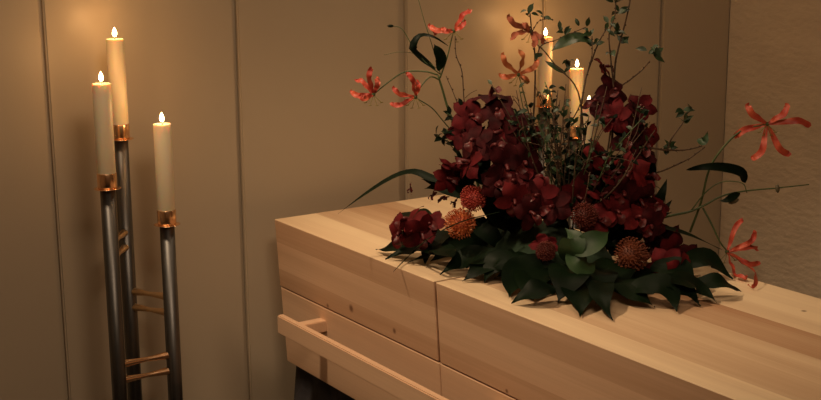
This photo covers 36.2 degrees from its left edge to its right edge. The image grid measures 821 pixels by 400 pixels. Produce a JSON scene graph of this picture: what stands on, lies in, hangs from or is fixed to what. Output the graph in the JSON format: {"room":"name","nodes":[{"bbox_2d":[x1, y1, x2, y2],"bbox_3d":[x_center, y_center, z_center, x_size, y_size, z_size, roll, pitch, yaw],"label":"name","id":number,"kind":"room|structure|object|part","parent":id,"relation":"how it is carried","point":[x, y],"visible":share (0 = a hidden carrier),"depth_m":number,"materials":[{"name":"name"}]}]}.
{"room":"funeral viewing room","nodes":[
{"label":"funeral viewing room","id":0,"kind":"room"},
{"bbox_2d":[0,0,730,399],"bbox_3d":[-1.026,-0.344,3.537,5.616,2.900,0.120,-8,14,-33],"label":"wall","id":1,"kind":"structure","parent":0,"point":[267,125],"depth_m":3.87,"materials":[{"name":"beige paint"}]},
{"bbox_2d":[719,0,820,298],"bbox_3d":[2.711,-0.243,2.937,0.120,2.900,5.046,-8,14,-33],"label":"wall","id":2,"kind":"structure","parent":0,"point":[774,49],"depth_m":4.83,"materials":[{"name":"beige paint"}]},
{"bbox_3d":[0.407,1.559,1.771,5.616,0.100,5.296,-8,14,-33],"label":"floor","id":3,"kind":"structure","parent":0,"visible":0},
{"bbox_2d":[94,124,182,399],"bbox_3d":[-0.759,0.455,3.547,0.340,1.331,0.340,-8,14,-33],"label":"candle stand","id":4,"kind":"object","parent":3,"relation":"on","point":[114,187],"visible":0.87,"depth_m":3.49,"materials":[{"name":"metal"}]},
{"bbox_2d":[92,71,115,174],"bbox_3d":[-0.812,-0.187,3.328,0.049,0.309,0.049,-8,14,-33],"label":"candle","id":5,"kind":"object","parent":4,"relation":"in","point":[101,92],"visible":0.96,"depth_m":3.31,"materials":[{"name":"beige wax"}]},
{"bbox_2d":[97,172,116,188],"bbox_3d":[-0.811,-0.053,3.356,0.052,0.040,0.052,-8,14,-33],"label":"cup","id":6,"kind":"object","parent":4,"relation":"on","point":[109,181],"depth_m":3.34,"materials":[{"name":"gold metal"}]},
{"bbox_3d":[-0.811,-0.031,3.361,0.073,0.004,0.073,-8,14,-33],"label":"drip plate","id":7,"kind":"part","parent":4,"relation":"part of","materials":[{"name":"orange metal"}]},
{"bbox_2d":[106,27,128,124],"bbox_3d":[-0.806,-0.323,3.455,0.049,0.304,0.049,-8,14,-33],"label":"candle","id":8,"kind":"object","parent":4,"relation":"in","point":[115,49],"visible":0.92,"depth_m":3.43,"materials":[{"name":"beige wax"}]},
{"bbox_2d":[113,124,129,139],"bbox_3d":[-0.805,-0.192,3.483,0.052,0.040,0.052,-8,14,-33],"label":"cup","id":9,"kind":"object","parent":4,"relation":"on","point":[121,132],"depth_m":3.46,"materials":[{"name":"gold metal"}]},
{"bbox_3d":[-0.805,-0.170,3.488,0.073,0.004,0.073,-8,14,-33],"label":"drip plate","id":10,"kind":"part","parent":4,"relation":"part of","materials":[{"name":"orange metal"}]},
{"bbox_2d":[153,112,174,210],"bbox_3d":[-0.674,-0.088,3.437,0.049,0.308,0.049,-8,14,-33],"label":"candle","id":11,"kind":"object","parent":4,"relation":"in","point":[162,132],"visible":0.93,"depth_m":3.42,"materials":[{"name":"beige wax"}]},
{"bbox_3d":[-0.673,0.067,3.470,0.073,0.004,0.073,-8,14,-33],"label":"drip plate","id":12,"kind":"part","parent":4,"relation":"part of","materials":[{"name":"orange metal"}]},
{"bbox_2d":[157,209,176,225],"bbox_3d":[-0.673,0.045,3.465,0.052,0.040,0.052,-8,14,-33],"label":"cup","id":13,"kind":"object","parent":4,"relation":"on","point":[164,218],"depth_m":3.44,"materials":[{"name":"gold metal"}]},
{"bbox_2d":[294,366,354,399],"bbox_3d":[0.440,0.904,3.281,0.683,0.541,2.118,-8,14,-33],"label":"cloth","id":14,"kind":"object","parent":3,"relation":"on","point":[308,386],"visible":0.16,"depth_m":3.82,"materials":[{"name":"black fabric"}]},
{"bbox_2d":[275,194,820,399],"bbox_3d":[0.436,0.416,3.176,0.831,0.455,2.060,-8,14,-33],"label":"coffin","id":15,"kind":"object","parent":14,"relation":"on","point":[368,330],"visible":0.84,"depth_m":2.97,"materials":[{"name":"brown wood"}]},
{"bbox_3d":[0.119,0.513,2.939,0.022,0.055,1.793,-8,14,-33],"label":"handle rail","id":16,"kind":"part","parent":15,"relation":"part of","materials":[{"name":"brown wood"}]},
{"bbox_3d":[0.096,0.192,3.647,0.655,0.210,0.840,-8,14,-33],"label":"lid","id":17,"kind":"part","parent":15,"relation":"part of","materials":[{"name":"brown wood"}]},
{"bbox_2d":[338,0,810,320],"bbox_3d":[0.317,-0.164,3.147,1.205,0.690,0.714,6,14,28],"label":"flower arrangement","id":18,"kind":"object","parent":15,"relation":"on","point":[529,251],"visible":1,"depth_m":3.11,"materials":[{"name":"plant"}]},
{"bbox_3d":[-0.012,-0.298,3.186,0.166,0.063,0.009,1,12,9],"label":"lily stem","id":19,"kind":"part","parent":18,"relation":"part of","materials":[{"name":"green plant"}]},
{"bbox_3d":[0.015,-0.378,3.167,0.120,0.122,0.010,2,12,11],"label":"lily stem","id":20,"kind":"part","parent":18,"relation":"part of","materials":[{"name":"green plant"}]},
{"bbox_3d":[0.047,-0.409,3.158,0.062,0.195,0.010,4,13,19],"label":"lily stem","id":21,"kind":"part","parent":18,"relation":"part of","materials":[{"name":"green plant"}]},
{"bbox_3d":[0.043,-0.288,3.164,0.070,0.049,0.008,-6,13,-25],"label":"lily stem","id":22,"kind":"part","parent":18,"relation":"part of","materials":[{"name":"green plant"}]},
{"bbox_3d":[0.080,-0.193,3.185,0.138,0.141,0.007,-3,12,-12],"label":"lily stem","id":23,"kind":"part","parent":18,"relation":"part of","materials":[{"name":"green plant"}]},
{"bbox_3d":[0.070,0.105,3.141,0.278,0.162,0.136,8,15,33],"label":"grass blade","id":24,"kind":"part","parent":18,"relation":"part of","materials":[{"name":"green plant"}]},
{"bbox_3d":[0.090,-0.363,3.162,0.036,0.114,0.004,-1,12,-1],"label":"lily stem","id":25,"kind":"part","parent":18,"relation":"part of","materials":[{"name":"green plant"}]},
{"bbox_3d":[0.131,-0.150,3.203,0.126,0.339,0.017,0,12,0],"label":"lily stem","id":26,"kind":"part","parent":18,"relation":"part of","materials":[{"name":"green plant"}]},
{"bbox_3d":[0.299,-0.205,3.170,0.078,0.223,0.006,-11,16,-41],"label":"lily stem","id":27,"kind":"part","parent":18,"relation":"part of","materials":[{"name":"green plant"}]},
{"bbox_3d":[0.776,0.076,3.207,0.070,0.109,0.014,6,14,27],"label":"lily stem","id":28,"kind":"part","parent":18,"relation":"part of","materials":[{"name":"green plant"}]},
{"bbox_3d":[0.787,-0.009,3.209,0.146,0.082,0.004,0,12,0],"label":"lily stem","id":29,"kind":"part","parent":18,"relation":"part of","materials":[{"name":"green plant"}]},
{"bbox_3d":[0.807,-0.054,3.204,0.117,0.292,0.140,-8,14,-33],"label":"lily stem","id":30,"kind":"part","parent":18,"relation":"part of","materials":[{"name":"green plant"}]},
{"bbox_3d":[0.816,0.015,3.217,0.400,0.112,0.029,1,12,5],"label":"lily stem","id":31,"kind":"part","parent":18,"relation":"part of","materials":[{"name":"green plant"}]},
{"bbox_3d":[0.672,0.369,2.805,0.655,0.210,1.210,-8,14,-33],"label":"lid","id":32,"kind":"part","parent":15,"relation":"part of","materials":[{"name":"brown wood"}]},
{"bbox_2d":[535,94,580,229],"bbox_3d":[0.542,0.284,4.371,0.340,1.299,0.340,-8,14,-33],"label":"candle stand","id":33,"kind":"object","parent":3,"relation":"on","point":[572,133],"visible":0.14,"depth_m":4.29,"materials":[{"name":"metal"}]},
{"bbox_2d":[537,94,551,106],"bbox_3d":[0.459,-0.343,4.299,0.052,0.040,0.052,-8,14,-33],"label":"cup","id":34,"kind":"object","parent":33,"relation":"on","point":[548,102],"depth_m":4.28,"materials":[{"name":"gold metal"}]},
{"bbox_2d":[538,28,552,94],"bbox_3d":[0.458,-0.455,4.275,0.049,0.264,0.049,-8,14,-33],"label":"candle","id":35,"kind":"object","parent":33,"relation":"on","point":[544,70],"visible":0.74,"depth_m":4.25,"materials":[{"name":"beige wax"}]},
{"bbox_2d":[569,126,579,137],"bbox_3d":[0.566,-0.237,4.303,0.052,0.040,0.052,-8,14,-33],"label":"cup","id":36,"kind":"object","parent":33,"relation":"on","point":[572,133],"depth_m":4.28,"materials":[{"name":"gold metal"}]},
{"bbox_2d":[569,60,583,125],"bbox_3d":[0.565,-0.348,4.279,0.049,0.264,0.049,-8,14,-33],"label":"candle","id":37,"kind":"object","parent":33,"relation":"on","point":[576,74],"visible":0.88,"depth_m":4.25,"materials":[{"name":"beige wax"}]},
{"bbox_2d":[582,96,595,144],"bbox_3d":[0.588,-0.215,4.156,0.049,0.264,0.049,-8,14,-33],"label":"candle","id":38,"kind":"object","parent":33,"relation":"on","point":[591,118],"visible":0.11,"depth_m":4.13,"materials":[{"name":"beige wax"}]}
]}

